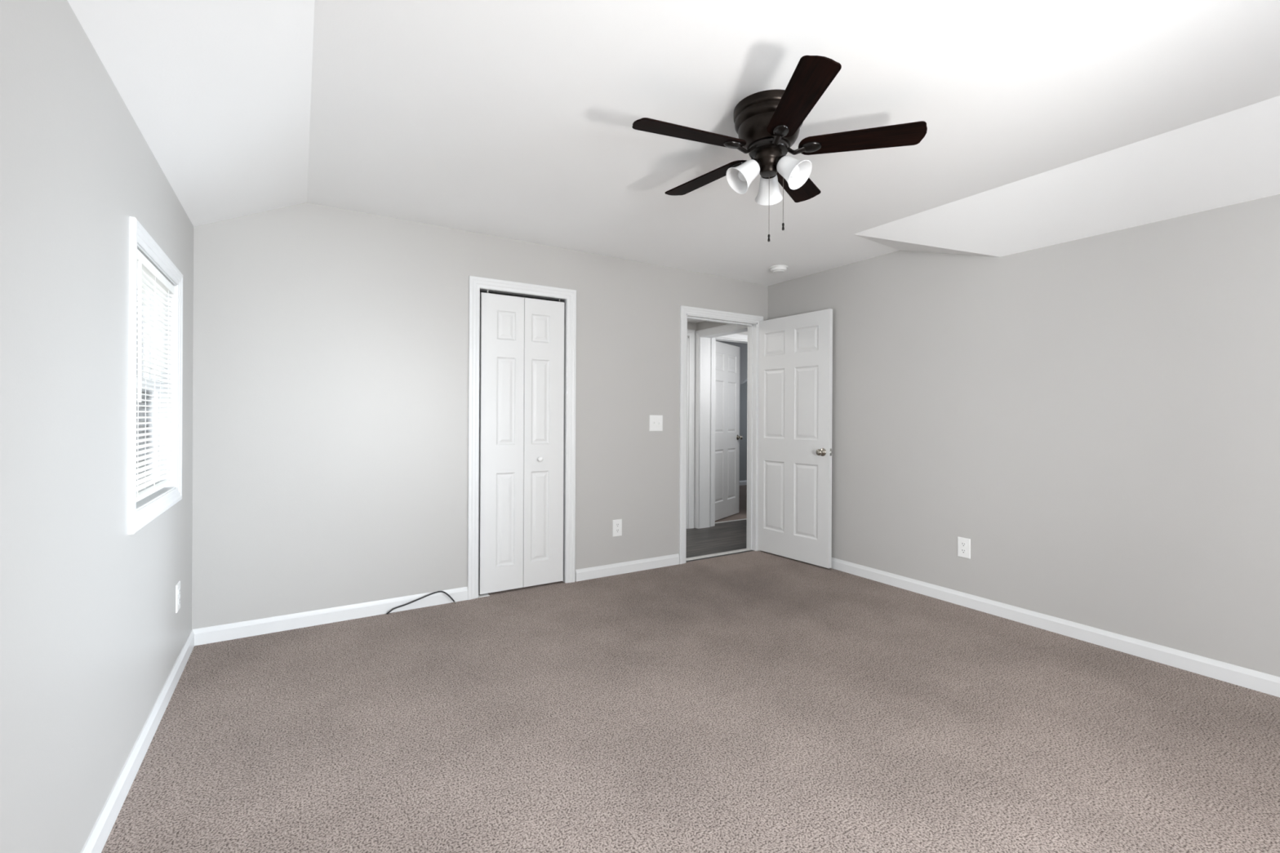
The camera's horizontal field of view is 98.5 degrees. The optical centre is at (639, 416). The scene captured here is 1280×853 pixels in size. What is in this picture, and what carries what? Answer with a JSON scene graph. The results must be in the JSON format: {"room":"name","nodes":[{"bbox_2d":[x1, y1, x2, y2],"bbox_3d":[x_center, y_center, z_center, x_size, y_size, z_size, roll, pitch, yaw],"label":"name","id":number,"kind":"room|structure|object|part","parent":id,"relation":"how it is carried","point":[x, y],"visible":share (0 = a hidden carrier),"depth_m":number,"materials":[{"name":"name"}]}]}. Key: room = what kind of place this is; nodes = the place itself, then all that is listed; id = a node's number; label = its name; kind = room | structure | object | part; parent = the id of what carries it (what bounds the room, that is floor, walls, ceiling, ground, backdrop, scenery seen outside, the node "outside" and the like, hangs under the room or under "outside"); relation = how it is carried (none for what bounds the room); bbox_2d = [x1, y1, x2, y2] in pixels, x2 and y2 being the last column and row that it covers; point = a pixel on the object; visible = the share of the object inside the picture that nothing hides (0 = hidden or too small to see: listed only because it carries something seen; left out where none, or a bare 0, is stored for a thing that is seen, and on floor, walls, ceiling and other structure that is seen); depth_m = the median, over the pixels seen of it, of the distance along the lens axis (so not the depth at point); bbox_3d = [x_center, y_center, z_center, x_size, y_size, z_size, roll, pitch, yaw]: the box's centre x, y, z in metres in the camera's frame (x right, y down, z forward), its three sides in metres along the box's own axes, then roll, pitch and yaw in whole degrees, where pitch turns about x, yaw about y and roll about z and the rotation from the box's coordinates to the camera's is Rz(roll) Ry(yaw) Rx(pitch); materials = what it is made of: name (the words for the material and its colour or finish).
{"room":"empty bedroom","nodes":[
{"label":"empty bedroom","id":0,"kind":"room"},
{"bbox_2d":[0,0,193,852],"bbox_3d":[-0.967,-0.096,0.554,0.115,2.620,5.690,0,0,-32],"label":"wall","id":1,"kind":"structure","parent":0,"point":[92,634],"depth_m":1.35,"materials":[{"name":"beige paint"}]},
{"bbox_2d":[80,629,194,852],"bbox_3d":[-0.919,1.172,0.587,0.013,0.085,5.459,0,0,-32],"label":"baseboard","id":2,"kind":"structure","parent":1,"relation":"attached to","point":[99,835],"depth_m":1.85,"materials":[{"name":"white wood"}]},
{"bbox_2d":[128,216,182,534],"bbox_3d":[-1.946,-0.135,2.152,0.132,1.042,0.872,0,0,-32],"label":"window","id":3,"kind":"structure","parent":1,"relation":"in","point":[141,513],"depth_m":2.37,"materials":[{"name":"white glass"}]},
{"bbox_3d":[-1.987,-0.350,2.126,0.004,0.399,0.660,0,0,-32],"label":"pane","id":4,"kind":"part","parent":3,"relation":"part of","materials":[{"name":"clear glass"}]},
{"bbox_3d":[-1.962,0.084,2.143,0.004,0.393,0.660,0,0,-32],"label":"pane","id":5,"kind":"part","parent":3,"relation":"part of","materials":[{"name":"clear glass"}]},
{"bbox_3d":[-1.987,-0.350,2.126,0.030,0.475,0.736,0,0,-32],"label":"sash","id":6,"kind":"part","parent":3,"relation":"part of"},
{"bbox_3d":[-1.962,0.084,2.143,0.030,0.469,0.736,0,0,-32],"label":"sash","id":7,"kind":"part","parent":3,"relation":"part of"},
{"bbox_2d":[136,248,174,502],"bbox_3d":[-1.919,-0.141,2.168,0.044,0.886,0.728,0,0,-32],"label":"window blind","id":8,"kind":"object","parent":3,"relation":"attached to","point":[145,268],"visible":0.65,"depth_m":2.17,"materials":[{"name":"white plastic"}]},
{"bbox_3d":[-1.784,-0.131,1.942,0.028,0.832,0.002,0,0,-32],"label":"ladder cord","id":9,"kind":"part","parent":8,"relation":"part of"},
{"bbox_3d":[-1.923,-0.132,2.166,0.028,0.832,0.002,0,0,-32],"label":"ladder cord","id":10,"kind":"part","parent":8,"relation":"part of","materials":[{"name":"white fabric"}]},
{"bbox_3d":[-1.925,0.293,2.166,0.024,0.018,0.728,0,0,-32],"label":"rail","id":11,"kind":"part","parent":8,"relation":"part of","materials":[{"name":"white plastic"}]},
{"bbox_3d":[-2.062,-0.132,2.391,0.028,0.832,0.002,0,0,-32],"label":"ladder cord","id":12,"kind":"part","parent":8,"relation":"part of","materials":[{"name":"white fabric"}]},
{"bbox_2d":[175,580,180,613],"bbox_3d":[-2.140,0.836,2.559,0.008,0.128,0.080,0,0,-32],"label":"wall outlet","id":13,"kind":"object","parent":1,"relation":"attached to","point":[178,585],"visible":1,"depth_m":2.54,"materials":[{"name":"white plastic"}]},
{"bbox_2d":[191,202,768,629],"bbox_3d":[-0.582,-0.094,4.070,4.469,2.620,0.115,0,0,-32],"label":"wall","id":14,"kind":"structure","parent":0,"point":[331,364],"depth_m":3.37,"materials":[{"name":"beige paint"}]},
{"bbox_2d":[192,586,467,645],"bbox_3d":[-1.747,1.168,3.278,1.433,0.085,0.013,0,0,-32],"label":"baseboard","id":15,"kind":"structure","parent":14,"relation":"attached to","point":[211,634],"depth_m":3.20,"materials":[{"name":"white wood"}]},
{"bbox_2d":[478,288,564,597],"bbox_3d":[-0.818,0.178,3.871,0.623,2.072,0.065,0,0,-32],"label":"door","id":16,"kind":"structure","parent":14,"relation":"in","point":[522,422],"depth_m":3.86,"materials":[{"name":"white paint"}]},
{"bbox_3d":[-0.709,0.304,3.920,0.037,0.037,0.033,0,0,-32],"label":"knob","id":17,"kind":"part","parent":16,"relation":"part of","materials":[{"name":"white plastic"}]},
{"bbox_2d":[467,275,576,599],"bbox_3d":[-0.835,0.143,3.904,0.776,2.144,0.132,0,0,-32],"label":"door frame","id":18,"kind":"structure","parent":14,"relation":"attached to","point":[475,284],"depth_m":3.84,"materials":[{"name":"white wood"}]},
{"bbox_2d":[612,519,622,536],"bbox_3d":[-0.174,0.860,4.253,0.080,0.128,0.008,0,0,-32],"label":"wall outlet","id":19,"kind":"object","parent":14,"relation":"attached to","point":[617,524],"visible":1,"depth_m":4.25,"materials":[{"name":"white plastic"}]},
{"bbox_2d":[575,553,679,581],"bbox_3d":[-0.076,1.176,4.312,0.934,0.085,0.013,0,0,-32],"label":"baseboard","id":20,"kind":"structure","parent":14,"relation":"attached to","point":[599,571],"depth_m":4.29,"materials":[{"name":"white wood"}]},
{"bbox_2d":[649,414,662,431],"bbox_3d":[0.133,0.054,4.435,0.126,0.130,0.016,0,0,-32],"label":"light switch","id":21,"kind":"object","parent":14,"relation":"attached to","point":[655,420],"visible":1,"depth_m":4.44,"materials":[{"name":"white plastic"}]},
{"bbox_2d":[679,305,763,564],"bbox_3d":[0.691,0.154,4.858,0.927,2.136,0.149,0,0,-32],"label":"door frame","id":22,"kind":"structure","parent":14,"relation":"attached to","point":[686,313],"depth_m":4.96,"materials":[{"name":"white wood"}]},
{"bbox_2d":[66,0,1279,285],"bbox_3d":[0.851,-1.100,1.676,4.150,0.234,5.460,0,0,-32],"label":"ceiling","id":23,"kind":"structure","parent":0,"point":[1050,122],"depth_m":2.17,"materials":[{"name":"white paint"}]},
{"bbox_2d":[769,265,788,273],"bbox_3d":[1.128,-1.192,4.487,0.150,0.040,0.150,0,0,-32],"label":"smoke detector","id":24,"kind":"object","parent":23,"relation":"attached to","point":[775,268],"visible":1,"depth_m":4.44,"materials":[{"name":"white plastic"}]},
{"bbox_3d":[1.128,-1.206,4.487,0.150,0.010,0.150,0,0,-32],"label":"mounting plate","id":25,"kind":"part","parent":24,"relation":"part of","materials":[{"name":"white plastic"}]},
{"bbox_2d":[631,55,927,241],"bbox_3d":[0.482,-0.957,2.207,1.090,0.524,1.083,0,0,-32],"label":"ceiling fan","id":26,"kind":"object","parent":23,"relation":"hanging from","point":[768,122],"visible":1,"depth_m":2.10,"materials":[{"name":"brown wood"}]},
{"bbox_3d":[0.192,-1.058,2.071,0.459,0.006,0.127,0,11,-21],"label":"blade","id":27,"kind":"part","parent":26,"relation":"part of","materials":[{"name":"brown wood"}]},
{"bbox_3d":[0.295,-1.058,2.460,0.127,0.006,0.459,-14,9,-38],"label":"blade","id":28,"kind":"part","parent":26,"relation":"part of","materials":[{"name":"brown wood"}]},
{"bbox_3d":[0.421,-0.960,2.172,0.074,0.073,0.050,0,0,-32],"label":"bulb","id":29,"kind":"part","parent":26,"relation":"part of","materials":[{"name":"white glass"}]},
{"bbox_3d":[0.402,-0.943,2.171,0.133,0.132,0.112,0,0,-32],"label":"lamp shade","id":30,"kind":"part","parent":26,"relation":"part of","materials":[{"name":"white glass"}]},
{"bbox_3d":[0.456,-0.989,2.180,0.057,0.054,0.060,0,0,-32],"label":"lamp arm","id":31,"kind":"part","parent":26,"relation":"part of","materials":[{"name":"brown metal"}]},
{"bbox_3d":[0.525,-0.989,2.253,0.057,0.054,0.057,0,0,-32],"label":"lamp arm","id":32,"kind":"part","parent":26,"relation":"part of","materials":[{"name":"brown metal"}]},
{"bbox_3d":[0.529,-0.942,2.306,0.111,0.132,0.133,0,0,33],"label":"lamp shade","id":33,"kind":"part","parent":26,"relation":"part of","materials":[{"name":"white glass"}]},
{"bbox_3d":[0.553,-0.988,2.156,0.060,0.054,0.057,0,0,-32],"label":"lamp arm","id":34,"kind":"part","parent":26,"relation":"part of","materials":[{"name":"brown metal"}]},
{"bbox_3d":[0.563,-0.893,2.198,0.019,0.249,0.008,0,0,-4],"label":"pull chain","id":35,"kind":"part","parent":26,"relation":"part of","materials":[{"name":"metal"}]},
{"bbox_3d":[0.595,-0.942,2.123,0.112,0.132,0.133,0,0,-32],"label":"lamp shade","id":36,"kind":"part","parent":26,"relation":"part of","materials":[{"name":"white glass"}]},
{"bbox_3d":[0.580,-0.959,2.132,0.050,0.073,0.075,0,0,-32],"label":"bulb","id":37,"kind":"part","parent":26,"relation":"part of","materials":[{"name":"white glass"}]},
{"bbox_3d":[0.697,-1.056,2.482,0.127,0.006,0.459,-13,-7,32],"label":"blade","id":38,"kind":"part","parent":26,"relation":"part of","materials":[{"name":"brown wood"}]},
{"bbox_3d":[0.530,-1.057,1.853,0.127,0.006,0.459,11,-1,-3],"label":"blade","id":39,"kind":"part","parent":26,"relation":"part of","materials":[{"name":"brown wood"}]},
{"bbox_3d":[0.843,-1.055,2.107,0.459,0.006,0.127,0,-11,15],"label":"blade","id":40,"kind":"part","parent":26,"relation":"part of","materials":[{"name":"brown wood"}]},
{"bbox_2d":[101,484,1279,852],"bbox_3d":[2.133,1.268,4.645,9.874,0.082,9.550,0,0,-32],"label":"floor","id":41,"kind":"structure","parent":0,"point":[752,701],"depth_m":2.12,"materials":[{"name":"beige carpet"}]},
{"bbox_2d":[386,591,456,613],"bbox_3d":[-1.373,1.169,3.478,0.419,0.102,0.023,0,0,-29],"label":"coaxial cable","id":42,"kind":"object","parent":41,"relation":"on","point":[445,593],"visible":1,"depth_m":3.48,"materials":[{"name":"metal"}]},
{"bbox_2d":[685,547,751,560],"bbox_3d":[0.681,1.215,4.865,0.783,0.012,0.052,0,0,-32],"label":"threshold strip","id":43,"kind":"object","parent":41,"relation":"on","point":[748,548],"visible":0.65,"depth_m":4.86,"materials":[{"name":"metal"}]},
{"bbox_2d":[715,518,746,523],"bbox_3d":[1.110,1.220,6.470,0.789,0.007,0.032,0,0,-32],"label":"threshold strip","id":44,"kind":"object","parent":41,"relation":"on","point":[744,518],"visible":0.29,"depth_m":6.43,"materials":[{"name":"metal"}]},
{"bbox_2d":[687,319,704,323],"bbox_3d":[0.093,-1.039,5.143,1.860,0.023,1.005,0,0,-32],"label":"ceiling","id":45,"kind":"structure","parent":0,"point":[688,320],"depth_m":5.94,"materials":[{"name":"white paint"}]},
{"bbox_2d":[687,321,747,528],"bbox_3d":[0.860,-0.087,6.261,4.350,2.620,0.145,0,0,-32],"label":"wall","id":46,"kind":"structure","parent":0,"point":[692,326],"depth_m":6.04,"materials":[{"name":"beige paint"}]},
{"bbox_2d":[686,324,747,528],"bbox_3d":[0.886,0.138,5.742,2.090,2.170,1.057,0,0,-32],"label":"door frame","id":47,"kind":"structure","parent":46,"relation":"attached to","point":[703,337],"depth_m":6.03,"materials":[{"name":"white wood"}]},
{"bbox_2d":[715,341,742,520],"bbox_3d":[1.013,0.169,6.628,0.163,2.085,0.815,0,0,34],"label":"door","id":48,"kind":"structure","parent":46,"relation":"in","point":[727,437],"depth_m":6.65,"materials":[{"name":"white paint"}]},
{"bbox_3d":[1.248,0.263,6.889,0.064,0.066,0.066,0,0,34],"label":"knob","id":49,"kind":"part","parent":48,"relation":"part of","materials":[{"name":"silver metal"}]},
{"bbox_2d":[715,340,747,384],"bbox_3d":[2.012,-0.931,8.444,6.100,0.720,2.650,0,0,-32],"label":"wall","id":50,"kind":"structure","parent":0,"point":[743,346],"depth_m":9.13,"materials":[{"name":"white paint"}]},
{"bbox_2d":[739,381,746,480],"bbox_3d":[1.825,-0.082,8.360,6.500,2.620,2.700,0,0,-32],"label":"wall","id":51,"kind":"structure","parent":0,"point":[743,388],"depth_m":9.84,"materials":[{"name":"grey paint"}]},
{"bbox_2d":[739,480,746,485],"bbox_3d":[1.377,1.183,9.549,5.800,0.085,0.013,0,0,-32],"label":"baseboard","id":52,"kind":"structure","parent":51,"relation":"attached to","point":[744,482],"depth_m":9.83,"materials":[{"name":"white wood"}]},
{"bbox_2d":[696,194,1279,676],"bbox_3d":[2.395,-0.080,3.292,0.184,2.620,6.810,0,0,-32],"label":"wall","id":53,"kind":"structure","parent":0,"point":[1098,416],"depth_m":3.05,"materials":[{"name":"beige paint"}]},
{"bbox_2d":[757,308,832,568],"bbox_3d":[1.306,0.176,4.722,0.163,2.074,0.776,0,0,-35],"label":"door","id":54,"kind":"structure","parent":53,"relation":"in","point":[795,352],"depth_m":4.67,"materials":[{"name":"white paint"}]},
{"bbox_3d":[1.449,0.289,4.436,0.064,0.066,0.066,0,0,-35],"label":"knob","id":55,"kind":"part","parent":54,"relation":"part of","materials":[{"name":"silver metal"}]},
{"bbox_2d":[957,537,970,559],"bbox_3d":[2.100,0.853,3.579,0.008,0.128,0.080,0,0,-32],"label":"wall outlet","id":56,"kind":"object","parent":53,"relation":"attached to","point":[963,544],"visible":1,"depth_m":3.57,"materials":[{"name":"white plastic"}]},
{"bbox_2d":[960,548,966,553],"bbox_3d":[2.098,0.874,3.577,0.002,0.029,0.035,0,0,-32],"label":"receptacle","id":57,"kind":"object","parent":56,"relation":"attached to","point":[962,550],"depth_m":3.58,"materials":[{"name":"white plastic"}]},
{"bbox_2d":[960,542,966,546],"bbox_3d":[2.098,0.831,3.577,0.002,0.029,0.035,0,0,-32],"label":"receptacle","id":58,"kind":"object","parent":56,"relation":"attached to","point":[962,544],"depth_m":3.58,"materials":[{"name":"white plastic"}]},
{"bbox_2d":[831,557,1279,697],"bbox_3d":[2.620,1.189,2.730,0.013,0.085,5.380,0,0,-32],"label":"baseboard","id":59,"kind":"structure","parent":53,"relation":"attached to","point":[1251,679],"depth_m":3.00,"materials":[{"name":"white wood"}]}
]}

